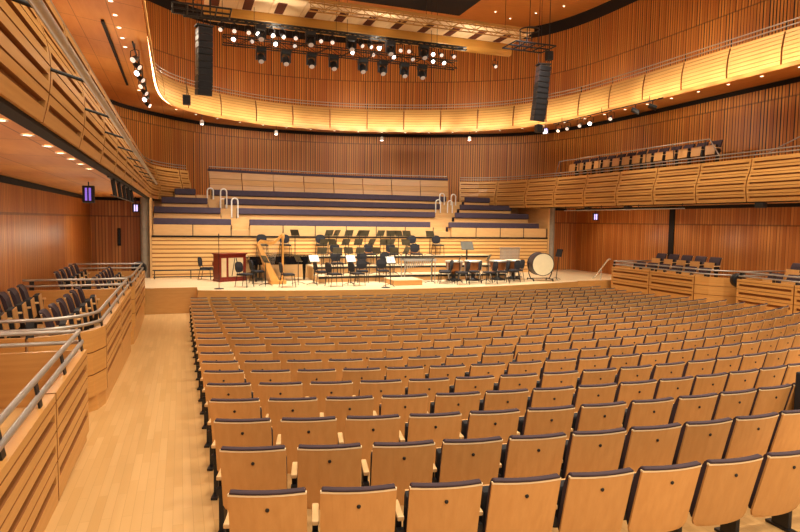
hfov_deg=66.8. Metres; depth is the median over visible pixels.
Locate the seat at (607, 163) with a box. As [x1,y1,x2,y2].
[602,155,616,172]
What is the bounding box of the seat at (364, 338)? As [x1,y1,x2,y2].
[361,334,387,349]
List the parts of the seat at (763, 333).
backrest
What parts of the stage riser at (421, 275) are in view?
panel, edge trim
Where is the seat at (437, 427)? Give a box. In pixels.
[399,411,461,463]
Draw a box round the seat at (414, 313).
[400,311,418,318]
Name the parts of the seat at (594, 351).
backrest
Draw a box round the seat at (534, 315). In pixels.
[530,313,548,321]
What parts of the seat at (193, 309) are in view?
backrest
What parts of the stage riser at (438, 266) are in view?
edge trim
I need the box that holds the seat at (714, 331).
[702,326,721,337]
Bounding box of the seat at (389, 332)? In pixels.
[376,329,400,340]
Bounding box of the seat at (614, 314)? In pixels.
[606,312,622,317]
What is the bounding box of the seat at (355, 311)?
[349,309,367,315]
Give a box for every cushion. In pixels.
[0,291,12,310]
[0,312,3,338]
[5,307,14,329]
[7,288,21,306]
[15,301,24,324]
[16,284,28,301]
[24,297,32,318]
[32,293,39,313]
[39,309,57,335]
[48,303,61,334]
[53,271,64,289]
[56,298,68,315]
[59,269,66,284]
[59,320,66,334]
[63,294,74,312]
[64,267,71,277]
[66,278,70,289]
[67,313,74,328]
[68,265,75,275]
[69,290,80,307]
[72,263,79,273]
[73,308,81,329]
[75,286,85,302]
[79,303,87,322]
[85,298,92,318]
[90,294,96,310]
[92,277,100,288]
[95,274,103,287]
[99,272,106,283]
[105,268,111,277]
[194,318,215,319]
[197,332,222,333]
[197,337,225,338]
[199,344,228,345]
[200,352,232,353]
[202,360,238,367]
[204,370,243,372]
[207,382,250,385]
[210,398,258,401]
[215,417,269,421]
[221,445,284,450]
[222,322,244,323]
[229,487,305,495]
[231,337,258,338]
[235,344,264,345]
[240,351,271,353]
[243,314,262,315]
[245,360,279,361]
[251,369,289,371]
[254,326,277,327]
[259,331,284,332]
[259,381,301,384]
[269,397,316,400]
[271,343,299,344]
[279,351,309,352]
[281,416,335,420]
[287,359,321,361]
[290,331,314,332]
[298,336,323,337]
[298,368,334,370]
[298,442,360,448]
[305,321,325,322]
[305,342,333,344]
[311,380,351,383]
[312,325,334,326]
[315,350,346,352]
[320,330,344,331]
[321,483,395,491]
[326,395,372,398]
[329,358,361,360]
[330,335,355,336]
[339,342,366,343]
[343,367,379,369]
[347,414,398,418]
[352,349,381,351]
[360,379,400,382]
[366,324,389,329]
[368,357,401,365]
[370,452,371,485]
[371,341,398,342]
[373,439,433,445]
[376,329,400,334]
[382,393,427,397]
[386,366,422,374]
[387,348,416,350]
[392,333,417,335]
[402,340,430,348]
[403,328,427,333]
[403,490,408,531]
[404,423,407,441]
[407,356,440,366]
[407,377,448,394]
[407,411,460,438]
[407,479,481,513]
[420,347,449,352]
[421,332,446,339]
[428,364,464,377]
[430,327,452,330]
[430,402,433,412]
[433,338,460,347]
[435,448,440,482]
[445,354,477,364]
[449,385,453,392]
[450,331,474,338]
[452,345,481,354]
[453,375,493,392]
[455,326,477,331]
[461,420,467,438]
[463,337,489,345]
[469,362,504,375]
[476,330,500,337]
[479,399,482,410]
[479,485,488,531]
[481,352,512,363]
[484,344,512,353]
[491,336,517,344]
[493,383,497,389]
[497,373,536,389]
[498,444,506,475]
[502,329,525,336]
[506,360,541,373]
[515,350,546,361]
[517,416,523,434]
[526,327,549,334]
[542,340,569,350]
[553,480,564,527]
[561,440,567,478]
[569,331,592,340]
[570,412,577,434]
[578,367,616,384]
[622,408,627,426]
[623,473,635,519]
[627,152,636,156]
[636,261,646,268]
[637,151,645,156]
[647,262,657,270]
[648,149,657,162]
[656,253,666,260]
[659,147,670,153]
[668,254,679,261]
[671,146,681,159]
[671,265,683,272]
[681,255,692,262]
[683,144,694,150]
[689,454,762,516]
[694,256,706,264]
[696,142,708,156]
[709,257,721,265]
[710,140,722,149]
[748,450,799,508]
[791,263,799,269]
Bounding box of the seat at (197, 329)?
[194,327,220,364]
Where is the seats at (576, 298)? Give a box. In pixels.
[189,286,767,331]
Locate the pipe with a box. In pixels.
[564,203,684,210]
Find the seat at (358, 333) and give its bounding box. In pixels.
[349,329,373,341]
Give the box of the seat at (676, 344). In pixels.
[658,339,682,351]
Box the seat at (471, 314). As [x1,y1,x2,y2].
[458,312,476,320]
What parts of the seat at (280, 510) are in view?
armrest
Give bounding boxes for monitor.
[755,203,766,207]
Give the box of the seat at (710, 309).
[707,306,718,312]
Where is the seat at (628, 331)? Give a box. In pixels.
[614,328,636,337]
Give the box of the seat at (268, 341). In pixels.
[264,336,291,351]
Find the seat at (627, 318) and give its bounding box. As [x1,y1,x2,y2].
[623,315,640,321]
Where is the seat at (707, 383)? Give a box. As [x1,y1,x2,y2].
[689,372,727,394]
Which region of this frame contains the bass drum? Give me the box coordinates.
[527,252,553,280]
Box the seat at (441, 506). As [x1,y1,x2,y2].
[394,479,482,531]
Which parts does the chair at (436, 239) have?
backrest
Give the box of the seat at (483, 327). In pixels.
[480,325,502,332]
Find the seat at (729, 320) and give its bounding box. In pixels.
[719,316,733,325]
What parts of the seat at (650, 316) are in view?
backrest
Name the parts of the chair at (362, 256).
backrest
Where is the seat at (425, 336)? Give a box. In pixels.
[421,332,446,345]
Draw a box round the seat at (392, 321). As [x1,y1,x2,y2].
[380,319,401,328]
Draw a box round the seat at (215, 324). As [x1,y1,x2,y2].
[193,322,217,357]
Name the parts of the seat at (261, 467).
armrest, backrest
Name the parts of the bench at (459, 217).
panel, backrest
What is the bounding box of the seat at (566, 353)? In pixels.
[546,348,578,359]
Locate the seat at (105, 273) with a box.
[102,270,119,287]
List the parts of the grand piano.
leg, lid, leg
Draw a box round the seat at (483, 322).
[467,320,488,330]
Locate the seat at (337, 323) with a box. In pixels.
[330,320,352,329]
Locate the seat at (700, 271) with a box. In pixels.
[694,267,711,275]
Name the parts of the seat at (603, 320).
backrest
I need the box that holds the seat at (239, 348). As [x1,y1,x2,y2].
[234,344,265,365]
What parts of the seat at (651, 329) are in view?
backrest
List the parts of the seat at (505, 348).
backrest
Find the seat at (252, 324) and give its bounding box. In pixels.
[250,322,272,331]
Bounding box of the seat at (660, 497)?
[623,461,701,531]
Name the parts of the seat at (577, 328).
backrest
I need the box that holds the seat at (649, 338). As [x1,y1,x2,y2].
[643,333,665,342]
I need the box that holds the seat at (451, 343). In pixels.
[430,338,460,353]
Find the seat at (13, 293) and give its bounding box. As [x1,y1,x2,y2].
[7,288,38,327]
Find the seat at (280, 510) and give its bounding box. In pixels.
[223,487,306,531]
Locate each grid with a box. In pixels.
[171,0,231,19]
[502,0,556,53]
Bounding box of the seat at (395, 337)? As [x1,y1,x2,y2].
[392,333,417,348]
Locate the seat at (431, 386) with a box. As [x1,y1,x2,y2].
[401,377,448,412]
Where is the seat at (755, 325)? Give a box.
[748,320,763,330]
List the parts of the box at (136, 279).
rail post, handrail, handrail, panel, curved panel, panel, panel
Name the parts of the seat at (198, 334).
backrest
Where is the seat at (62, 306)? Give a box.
[56,298,85,330]
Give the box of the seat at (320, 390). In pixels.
[307,380,352,416]
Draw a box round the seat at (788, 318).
[782,314,793,325]
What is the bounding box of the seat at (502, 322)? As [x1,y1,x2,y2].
[490,319,511,329]
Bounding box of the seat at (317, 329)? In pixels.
[311,325,335,335]
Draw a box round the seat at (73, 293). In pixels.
[69,290,95,327]
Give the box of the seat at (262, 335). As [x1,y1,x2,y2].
[259,331,284,343]
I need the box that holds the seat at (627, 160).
[622,152,636,170]
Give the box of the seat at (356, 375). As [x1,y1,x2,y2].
[342,367,380,395]
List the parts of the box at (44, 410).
rail post, panel, panel, rail post, handrail, handrail, rail post, panel, rail post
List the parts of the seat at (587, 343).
backrest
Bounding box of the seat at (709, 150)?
[705,140,723,161]
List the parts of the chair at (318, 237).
backrest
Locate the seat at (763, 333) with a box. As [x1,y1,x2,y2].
[756,327,773,339]
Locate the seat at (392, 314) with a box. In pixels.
[379,311,397,318]
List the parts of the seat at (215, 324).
backrest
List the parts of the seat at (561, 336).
backrest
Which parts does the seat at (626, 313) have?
backrest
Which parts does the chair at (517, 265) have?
backrest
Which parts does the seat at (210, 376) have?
backrest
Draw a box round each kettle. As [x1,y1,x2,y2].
[446,262,462,273]
[465,262,478,273]
[490,262,506,272]
[509,262,514,272]
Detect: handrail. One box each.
[220,188,226,207]
[231,197,238,217]
[435,199,440,212]
[554,138,719,177]
[592,258,610,279]
[769,136,799,152]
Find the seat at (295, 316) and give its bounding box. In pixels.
[290,314,309,321]
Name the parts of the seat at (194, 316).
backrest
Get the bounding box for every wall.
[0,178,91,310]
[90,200,153,270]
[113,0,799,208]
[149,198,152,277]
[152,237,546,277]
[518,208,549,253]
[553,208,576,269]
[575,209,669,273]
[673,203,799,277]
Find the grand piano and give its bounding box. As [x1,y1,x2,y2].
[246,253,311,281]
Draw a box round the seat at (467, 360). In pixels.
[441,354,477,371]
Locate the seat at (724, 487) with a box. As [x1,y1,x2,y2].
[669,454,762,531]
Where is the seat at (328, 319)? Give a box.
[322,316,342,324]
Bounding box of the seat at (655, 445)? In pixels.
[618,422,681,471]
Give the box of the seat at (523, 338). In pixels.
[517,334,543,345]
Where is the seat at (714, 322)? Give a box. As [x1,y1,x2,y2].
[705,318,720,327]
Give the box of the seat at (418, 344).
[400,340,430,354]
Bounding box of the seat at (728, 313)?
[721,310,732,317]
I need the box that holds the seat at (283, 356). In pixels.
[278,351,310,369]
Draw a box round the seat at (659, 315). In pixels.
[655,312,670,318]
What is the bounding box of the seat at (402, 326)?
[393,323,415,333]
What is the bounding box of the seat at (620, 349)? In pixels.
[606,344,634,358]
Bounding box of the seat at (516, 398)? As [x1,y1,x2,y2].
[479,388,528,415]
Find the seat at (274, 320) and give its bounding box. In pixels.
[272,317,293,325]
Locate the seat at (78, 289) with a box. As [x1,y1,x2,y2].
[75,286,99,322]
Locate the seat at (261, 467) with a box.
[216,445,286,531]
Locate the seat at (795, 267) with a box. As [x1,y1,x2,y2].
[784,263,799,279]
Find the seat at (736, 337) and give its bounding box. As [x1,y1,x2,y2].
[722,332,742,344]
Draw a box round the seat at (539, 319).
[532,317,551,325]
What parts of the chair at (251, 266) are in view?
backrest, seat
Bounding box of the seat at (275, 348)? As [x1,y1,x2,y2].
[271,343,300,359]
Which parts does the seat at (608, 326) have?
backrest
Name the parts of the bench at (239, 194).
seat, panel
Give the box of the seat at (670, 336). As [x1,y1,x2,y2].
[664,331,685,340]
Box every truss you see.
[222,0,456,69]
[308,0,530,39]
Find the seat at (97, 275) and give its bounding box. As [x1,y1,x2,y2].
[95,274,112,287]
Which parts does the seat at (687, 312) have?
backrest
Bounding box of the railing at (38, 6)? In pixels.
[11,0,157,184]
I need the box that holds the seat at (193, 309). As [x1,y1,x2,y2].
[190,308,210,336]
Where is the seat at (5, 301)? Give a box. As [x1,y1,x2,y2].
[0,291,30,328]
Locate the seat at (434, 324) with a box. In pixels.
[419,322,440,332]
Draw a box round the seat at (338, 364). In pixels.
[328,358,362,380]
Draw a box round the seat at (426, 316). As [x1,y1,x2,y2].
[416,314,435,322]
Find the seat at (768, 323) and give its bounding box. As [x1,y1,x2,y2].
[761,318,774,328]
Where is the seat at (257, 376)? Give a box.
[251,369,290,397]
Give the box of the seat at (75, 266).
[72,263,89,288]
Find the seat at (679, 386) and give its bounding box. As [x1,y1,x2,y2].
[653,375,693,402]
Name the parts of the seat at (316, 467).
armrest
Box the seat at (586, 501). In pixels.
[553,467,633,531]
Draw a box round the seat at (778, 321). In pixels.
[772,316,784,327]
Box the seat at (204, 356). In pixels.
[198,352,234,401]
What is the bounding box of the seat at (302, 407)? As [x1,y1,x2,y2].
[266,397,316,445]
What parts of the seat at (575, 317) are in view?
backrest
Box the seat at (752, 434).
[721,412,778,458]
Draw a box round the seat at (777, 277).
[762,273,784,282]
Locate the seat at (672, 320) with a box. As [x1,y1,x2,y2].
[666,316,682,324]
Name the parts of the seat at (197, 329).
backrest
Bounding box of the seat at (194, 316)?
[192,315,213,346]
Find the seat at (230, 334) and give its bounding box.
[227,332,253,349]
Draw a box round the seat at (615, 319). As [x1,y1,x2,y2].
[606,317,623,323]
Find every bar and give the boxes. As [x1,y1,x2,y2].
[132,41,149,99]
[183,0,466,50]
[553,96,662,124]
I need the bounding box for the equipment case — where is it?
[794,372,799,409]
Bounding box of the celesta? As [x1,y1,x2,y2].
[212,252,246,281]
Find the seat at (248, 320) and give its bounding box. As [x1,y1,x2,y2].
[246,318,267,327]
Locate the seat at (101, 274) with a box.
[99,272,116,287]
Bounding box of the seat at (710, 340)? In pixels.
[702,335,724,346]
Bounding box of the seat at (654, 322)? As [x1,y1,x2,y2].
[650,318,667,325]
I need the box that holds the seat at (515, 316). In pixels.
[511,314,529,323]
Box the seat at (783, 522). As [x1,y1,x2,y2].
[765,511,796,531]
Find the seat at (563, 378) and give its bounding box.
[536,370,578,392]
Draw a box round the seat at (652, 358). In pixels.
[637,351,667,370]
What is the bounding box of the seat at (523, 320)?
[512,318,531,328]
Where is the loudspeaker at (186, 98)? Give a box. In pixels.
[183,0,190,105]
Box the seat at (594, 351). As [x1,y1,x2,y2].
[576,346,606,363]
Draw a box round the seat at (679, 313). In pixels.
[670,311,683,316]
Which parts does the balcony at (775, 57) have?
fascia panel, fascia panel, fascia panel, fascia panel, fascia panel, fascia panel, fascia panel, fascia panel, fascia panel, fascia panel, handrail, handrail, fascia panel, fascia panel, fascia panel, fascia panel, fascia panel, fascia panel, fascia panel, fascia panel, fascia panel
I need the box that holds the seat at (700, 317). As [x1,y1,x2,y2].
[696,313,710,320]
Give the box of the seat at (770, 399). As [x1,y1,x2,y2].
[749,383,791,415]
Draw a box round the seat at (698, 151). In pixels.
[690,142,708,162]
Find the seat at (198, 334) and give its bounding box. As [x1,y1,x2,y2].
[195,332,222,371]
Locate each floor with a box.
[44,313,799,531]
[152,199,517,236]
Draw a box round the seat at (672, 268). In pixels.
[667,265,683,273]
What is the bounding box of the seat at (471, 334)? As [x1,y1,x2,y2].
[450,331,474,344]
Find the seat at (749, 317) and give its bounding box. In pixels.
[744,313,756,322]
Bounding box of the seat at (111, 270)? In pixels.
[108,266,123,282]
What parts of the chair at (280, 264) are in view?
backrest, seat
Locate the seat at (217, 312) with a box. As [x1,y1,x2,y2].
[216,311,235,321]
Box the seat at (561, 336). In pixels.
[542,333,569,347]
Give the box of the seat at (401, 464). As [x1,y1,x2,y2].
[361,439,434,505]
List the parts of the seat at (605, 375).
backrest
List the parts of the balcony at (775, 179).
fascia panel, fascia panel, fascia panel, fascia panel, fascia panel, handrail, handrail, fascia panel, fascia panel, fascia panel, fascia panel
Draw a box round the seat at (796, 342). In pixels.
[791,333,799,347]
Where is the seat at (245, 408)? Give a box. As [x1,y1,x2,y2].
[207,398,261,470]
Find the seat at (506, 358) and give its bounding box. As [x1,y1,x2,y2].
[477,352,512,368]
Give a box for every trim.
[0,175,153,200]
[101,19,127,85]
[110,76,799,137]
[148,0,637,43]
[152,235,547,238]
[351,0,479,15]
[555,203,799,210]
[667,206,675,269]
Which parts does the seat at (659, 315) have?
backrest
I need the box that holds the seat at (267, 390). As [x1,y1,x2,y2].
[258,381,301,417]
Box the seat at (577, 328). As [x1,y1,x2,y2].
[572,324,593,331]
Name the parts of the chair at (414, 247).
backrest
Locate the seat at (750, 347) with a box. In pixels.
[737,340,760,354]
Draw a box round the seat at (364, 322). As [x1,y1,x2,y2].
[356,320,377,329]
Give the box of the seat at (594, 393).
[571,382,616,411]
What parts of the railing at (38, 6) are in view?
bracket rod, bracket rod, bracket rod, bracket rod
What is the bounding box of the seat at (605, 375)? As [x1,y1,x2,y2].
[575,367,616,390]
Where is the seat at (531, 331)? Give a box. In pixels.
[526,327,549,338]
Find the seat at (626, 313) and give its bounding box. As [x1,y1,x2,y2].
[622,310,637,317]
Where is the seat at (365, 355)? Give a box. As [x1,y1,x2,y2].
[350,349,382,367]
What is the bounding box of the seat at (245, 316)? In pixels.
[243,314,263,322]
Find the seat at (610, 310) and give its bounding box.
[599,308,614,313]
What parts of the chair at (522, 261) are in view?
backrest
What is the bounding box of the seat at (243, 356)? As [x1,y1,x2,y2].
[239,351,271,373]
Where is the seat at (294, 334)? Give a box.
[290,331,315,342]
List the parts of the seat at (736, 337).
backrest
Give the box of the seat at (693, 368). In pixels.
[682,358,714,376]
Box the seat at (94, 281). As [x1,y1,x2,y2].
[92,277,111,288]
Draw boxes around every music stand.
[260,255,272,286]
[290,229,299,235]
[294,255,304,284]
[307,259,319,285]
[316,247,326,275]
[319,239,327,265]
[324,230,333,254]
[328,239,337,264]
[331,247,343,275]
[332,230,340,242]
[341,239,350,265]
[344,230,354,255]
[344,247,352,273]
[353,239,362,264]
[355,247,364,269]
[360,230,369,235]
[367,239,375,263]
[371,247,381,273]
[376,230,384,254]
[379,239,388,244]
[384,256,395,286]
[386,230,394,238]
[388,239,396,264]
[388,247,398,274]
[395,230,402,255]
[399,239,410,264]
[400,247,411,273]
[402,230,410,254]
[425,231,433,254]
[453,255,462,282]
[552,249,562,279]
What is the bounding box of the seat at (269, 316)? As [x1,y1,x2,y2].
[266,314,286,321]
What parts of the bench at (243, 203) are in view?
seat, panel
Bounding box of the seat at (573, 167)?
[569,160,581,175]
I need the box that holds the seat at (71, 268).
[68,265,86,288]
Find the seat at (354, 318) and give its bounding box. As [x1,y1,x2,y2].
[347,316,367,324]
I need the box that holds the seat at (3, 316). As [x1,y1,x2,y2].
[0,312,12,338]
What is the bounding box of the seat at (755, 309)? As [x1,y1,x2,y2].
[750,305,759,313]
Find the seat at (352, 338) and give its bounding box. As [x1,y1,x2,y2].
[329,335,356,350]
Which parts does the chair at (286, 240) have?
backrest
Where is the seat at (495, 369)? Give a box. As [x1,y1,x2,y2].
[464,362,504,382]
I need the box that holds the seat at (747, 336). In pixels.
[740,330,758,342]
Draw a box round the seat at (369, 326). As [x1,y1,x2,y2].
[366,324,389,334]
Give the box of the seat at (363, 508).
[312,483,396,531]
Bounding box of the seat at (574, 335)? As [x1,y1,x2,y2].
[568,331,592,344]
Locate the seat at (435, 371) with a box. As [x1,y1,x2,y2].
[425,364,465,392]
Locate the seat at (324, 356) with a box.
[315,350,346,368]
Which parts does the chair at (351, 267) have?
backrest, seat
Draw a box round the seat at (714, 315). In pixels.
[709,311,721,319]
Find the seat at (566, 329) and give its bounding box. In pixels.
[549,326,572,335]
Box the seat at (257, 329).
[254,326,278,336]
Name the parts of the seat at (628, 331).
backrest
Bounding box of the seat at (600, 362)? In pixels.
[575,356,608,376]
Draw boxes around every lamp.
[82,182,94,202]
[132,197,138,211]
[255,24,266,41]
[255,47,265,63]
[280,50,290,65]
[305,30,315,46]
[306,52,316,68]
[328,55,338,70]
[346,35,356,51]
[357,58,367,73]
[377,60,387,75]
[385,40,395,55]
[399,63,409,77]
[417,65,427,79]
[418,44,429,59]
[543,127,547,133]
[593,213,598,220]
[631,105,639,113]
[648,101,656,110]
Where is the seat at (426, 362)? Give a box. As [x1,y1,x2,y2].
[405,356,440,377]
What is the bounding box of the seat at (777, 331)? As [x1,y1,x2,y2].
[771,325,786,337]
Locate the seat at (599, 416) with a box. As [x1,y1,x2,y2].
[569,401,626,437]
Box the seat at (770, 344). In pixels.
[757,337,778,352]
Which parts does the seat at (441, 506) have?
armrest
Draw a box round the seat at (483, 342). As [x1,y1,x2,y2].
[461,337,489,351]
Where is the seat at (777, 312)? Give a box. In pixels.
[772,307,782,317]
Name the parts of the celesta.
cloth panel, lid, cloth panel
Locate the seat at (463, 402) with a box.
[427,391,480,432]
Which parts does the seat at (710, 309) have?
backrest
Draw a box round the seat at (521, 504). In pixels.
[477,473,560,531]
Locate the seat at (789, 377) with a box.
[780,363,799,384]
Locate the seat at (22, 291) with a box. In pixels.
[16,284,45,323]
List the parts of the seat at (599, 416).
backrest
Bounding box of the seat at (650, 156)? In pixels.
[642,149,658,168]
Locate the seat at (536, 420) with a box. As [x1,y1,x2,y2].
[517,405,574,438]
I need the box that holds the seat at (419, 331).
[403,328,427,339]
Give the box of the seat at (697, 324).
[690,320,706,329]
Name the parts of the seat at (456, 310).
backrest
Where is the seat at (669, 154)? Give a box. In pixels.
[665,146,682,165]
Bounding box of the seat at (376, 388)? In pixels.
[352,379,401,414]
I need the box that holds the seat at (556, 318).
[552,315,570,322]
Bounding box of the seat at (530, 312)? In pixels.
[516,309,532,316]
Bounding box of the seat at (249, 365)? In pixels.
[244,360,280,382]
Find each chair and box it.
[198,257,212,278]
[235,262,253,285]
[249,260,264,283]
[256,234,267,253]
[279,234,291,253]
[279,262,295,287]
[313,262,328,283]
[315,235,327,255]
[325,262,342,286]
[329,245,342,265]
[330,252,343,274]
[348,262,365,285]
[355,259,368,282]
[356,252,369,273]
[364,244,375,259]
[375,259,389,282]
[380,252,392,273]
[386,245,398,264]
[406,235,419,254]
[410,244,422,261]
[431,235,443,254]
[438,260,453,282]
[438,261,452,283]
[454,261,470,284]
[467,261,481,280]
[481,261,497,283]
[494,261,509,282]
[504,260,520,281]
[509,260,524,280]
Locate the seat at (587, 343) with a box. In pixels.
[569,338,596,352]
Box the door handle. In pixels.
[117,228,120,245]
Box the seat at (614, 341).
[595,337,621,349]
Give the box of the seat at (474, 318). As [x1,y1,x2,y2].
[471,316,490,324]
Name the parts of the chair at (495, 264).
seat, backrest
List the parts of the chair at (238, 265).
backrest, seat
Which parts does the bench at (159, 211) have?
panel, backrest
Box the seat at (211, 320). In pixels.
[192,318,215,351]
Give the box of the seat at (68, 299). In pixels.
[63,294,90,330]
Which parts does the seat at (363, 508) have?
armrest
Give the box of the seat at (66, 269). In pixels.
[64,267,82,287]
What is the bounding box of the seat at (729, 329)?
[719,324,736,334]
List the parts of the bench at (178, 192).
panel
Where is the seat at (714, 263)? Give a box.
[704,257,722,276]
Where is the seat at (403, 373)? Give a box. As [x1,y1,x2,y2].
[384,366,423,394]
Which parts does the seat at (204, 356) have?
backrest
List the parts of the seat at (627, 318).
backrest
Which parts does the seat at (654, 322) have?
backrest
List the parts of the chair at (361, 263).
backrest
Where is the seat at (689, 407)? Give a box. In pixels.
[668,392,717,427]
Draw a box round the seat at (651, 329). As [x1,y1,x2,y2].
[635,326,655,335]
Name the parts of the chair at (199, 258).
backrest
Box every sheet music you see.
[309,255,318,261]
[345,255,355,261]
[385,256,395,262]
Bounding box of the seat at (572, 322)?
[568,319,587,329]
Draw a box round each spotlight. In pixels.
[130,48,138,62]
[133,59,141,69]
[134,62,142,75]
[137,72,144,82]
[138,78,145,88]
[141,87,147,95]
[142,89,149,101]
[218,21,224,31]
[230,22,237,32]
[230,32,237,40]
[244,24,251,34]
[268,27,274,37]
[279,28,285,38]
[292,31,299,39]
[317,33,324,42]
[358,38,363,47]
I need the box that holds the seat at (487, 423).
[459,408,519,443]
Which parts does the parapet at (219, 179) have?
fascia panel, fascia panel, fascia panel, fascia panel, padded rail, handrail, fascia panel, fascia panel, fascia panel, fascia panel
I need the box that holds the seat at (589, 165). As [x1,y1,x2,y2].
[585,158,598,173]
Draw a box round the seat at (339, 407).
[319,395,373,443]
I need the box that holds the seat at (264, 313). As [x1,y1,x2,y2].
[262,310,281,317]
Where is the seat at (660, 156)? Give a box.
[653,147,670,166]
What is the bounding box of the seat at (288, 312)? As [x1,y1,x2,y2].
[284,310,303,317]
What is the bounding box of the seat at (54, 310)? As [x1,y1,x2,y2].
[48,303,79,334]
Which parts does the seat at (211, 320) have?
backrest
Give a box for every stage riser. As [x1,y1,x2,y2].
[246,254,488,278]
[307,263,491,279]
[313,271,506,282]
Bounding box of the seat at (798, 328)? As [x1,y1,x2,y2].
[795,322,799,333]
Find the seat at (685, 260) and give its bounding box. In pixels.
[676,255,693,269]
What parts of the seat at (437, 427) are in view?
armrest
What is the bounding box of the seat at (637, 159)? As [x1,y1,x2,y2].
[632,151,647,169]
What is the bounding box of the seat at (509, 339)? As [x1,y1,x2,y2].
[489,336,517,349]
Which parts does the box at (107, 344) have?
panel, rail post, handrail, handrail, curved panel, panel, panel, panel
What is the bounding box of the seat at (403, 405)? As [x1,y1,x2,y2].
[373,393,427,436]
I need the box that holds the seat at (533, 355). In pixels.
[512,350,546,366]
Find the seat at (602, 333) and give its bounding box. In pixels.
[592,329,615,341]
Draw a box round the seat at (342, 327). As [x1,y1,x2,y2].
[339,324,362,335]
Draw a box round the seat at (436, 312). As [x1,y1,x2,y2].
[420,310,438,317]
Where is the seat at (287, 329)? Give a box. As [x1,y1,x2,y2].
[283,326,306,336]
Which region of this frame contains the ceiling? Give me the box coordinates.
[177,0,609,33]
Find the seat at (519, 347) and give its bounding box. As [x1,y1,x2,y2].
[512,342,542,358]
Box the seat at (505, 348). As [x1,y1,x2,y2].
[481,344,512,357]
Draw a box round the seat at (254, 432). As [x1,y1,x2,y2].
[211,417,272,499]
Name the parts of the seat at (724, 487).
backrest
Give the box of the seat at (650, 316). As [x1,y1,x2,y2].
[640,314,655,320]
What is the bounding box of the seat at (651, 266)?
[642,262,657,270]
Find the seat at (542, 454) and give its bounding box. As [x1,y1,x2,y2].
[498,432,566,477]
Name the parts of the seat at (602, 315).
backrest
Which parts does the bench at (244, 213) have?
seat, panel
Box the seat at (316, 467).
[291,442,361,508]
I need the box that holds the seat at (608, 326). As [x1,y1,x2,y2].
[593,323,613,332]
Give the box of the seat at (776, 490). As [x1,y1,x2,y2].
[714,450,799,531]
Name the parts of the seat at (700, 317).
backrest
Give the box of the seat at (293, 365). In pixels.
[287,359,321,381]
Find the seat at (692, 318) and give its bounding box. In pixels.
[682,315,696,322]
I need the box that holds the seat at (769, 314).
[764,309,774,318]
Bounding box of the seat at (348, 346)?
[338,342,367,358]
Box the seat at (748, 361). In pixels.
[738,352,765,370]
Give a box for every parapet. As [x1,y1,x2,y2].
[153,224,231,235]
[208,166,447,201]
[250,225,433,236]
[451,228,546,237]
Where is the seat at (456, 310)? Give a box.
[440,309,458,316]
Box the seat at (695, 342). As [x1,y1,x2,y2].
[681,337,704,348]
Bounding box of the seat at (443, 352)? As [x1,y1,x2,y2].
[417,347,450,364]
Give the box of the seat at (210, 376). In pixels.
[202,370,245,428]
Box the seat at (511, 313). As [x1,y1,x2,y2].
[497,310,514,317]
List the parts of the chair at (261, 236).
backrest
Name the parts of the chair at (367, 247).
backrest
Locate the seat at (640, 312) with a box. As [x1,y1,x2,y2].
[637,309,651,314]
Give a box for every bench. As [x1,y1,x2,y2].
[153,218,230,224]
[154,206,220,217]
[161,197,207,206]
[174,188,195,197]
[211,189,445,204]
[224,198,439,212]
[236,208,434,220]
[249,219,429,229]
[446,222,538,231]
[452,213,528,222]
[457,204,511,213]
[462,197,489,204]
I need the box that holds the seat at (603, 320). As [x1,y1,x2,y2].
[587,318,606,325]
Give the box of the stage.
[144,270,610,314]
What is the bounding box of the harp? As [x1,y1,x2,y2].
[256,233,286,283]
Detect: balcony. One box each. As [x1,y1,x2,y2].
[0,0,190,200]
[51,0,799,133]
[459,145,799,208]
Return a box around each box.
[0,278,131,411]
[0,329,88,531]
[28,263,144,344]
[611,260,771,304]
[736,270,799,314]
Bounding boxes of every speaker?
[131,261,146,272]
[194,0,213,95]
[530,0,551,121]
[545,8,552,60]
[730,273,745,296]
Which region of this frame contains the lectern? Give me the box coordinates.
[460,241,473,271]
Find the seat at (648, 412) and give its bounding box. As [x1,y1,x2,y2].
[621,397,673,433]
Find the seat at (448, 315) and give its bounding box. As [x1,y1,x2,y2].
[438,313,456,321]
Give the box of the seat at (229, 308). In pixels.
[214,307,233,317]
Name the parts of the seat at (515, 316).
backrest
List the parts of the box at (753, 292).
handrail, handrail, panel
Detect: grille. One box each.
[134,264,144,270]
[183,95,189,103]
[199,27,211,33]
[199,33,211,40]
[199,40,211,46]
[199,47,211,53]
[199,54,211,60]
[199,61,211,66]
[199,67,211,73]
[199,74,211,80]
[199,81,211,87]
[199,88,211,93]
[535,109,545,114]
[535,115,544,119]
[536,104,546,108]
[537,93,547,97]
[537,98,546,103]
[538,87,548,92]
[539,76,549,81]
[539,82,548,86]
[540,65,550,70]
[540,71,549,75]
[734,275,744,284]
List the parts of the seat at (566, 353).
backrest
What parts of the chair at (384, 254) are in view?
backrest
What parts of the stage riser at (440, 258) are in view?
edge trim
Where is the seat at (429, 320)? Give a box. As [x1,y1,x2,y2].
[427,317,447,326]
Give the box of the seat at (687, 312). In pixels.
[683,309,696,315]
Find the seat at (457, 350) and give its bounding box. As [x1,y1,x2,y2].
[450,345,482,360]
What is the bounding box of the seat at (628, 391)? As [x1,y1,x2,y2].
[613,379,656,407]
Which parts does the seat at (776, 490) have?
backrest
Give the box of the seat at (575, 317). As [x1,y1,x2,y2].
[571,314,588,319]
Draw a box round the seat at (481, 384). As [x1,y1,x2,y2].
[449,375,494,398]
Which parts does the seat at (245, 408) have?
backrest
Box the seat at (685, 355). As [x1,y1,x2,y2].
[665,348,694,363]
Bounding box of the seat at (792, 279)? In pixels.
[781,274,799,284]
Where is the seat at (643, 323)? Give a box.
[632,320,650,327]
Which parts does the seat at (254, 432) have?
backrest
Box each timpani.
[445,260,462,280]
[464,260,481,280]
[489,260,506,279]
[505,259,521,278]
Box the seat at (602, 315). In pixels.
[588,313,605,320]
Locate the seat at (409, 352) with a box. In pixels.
[384,348,416,366]

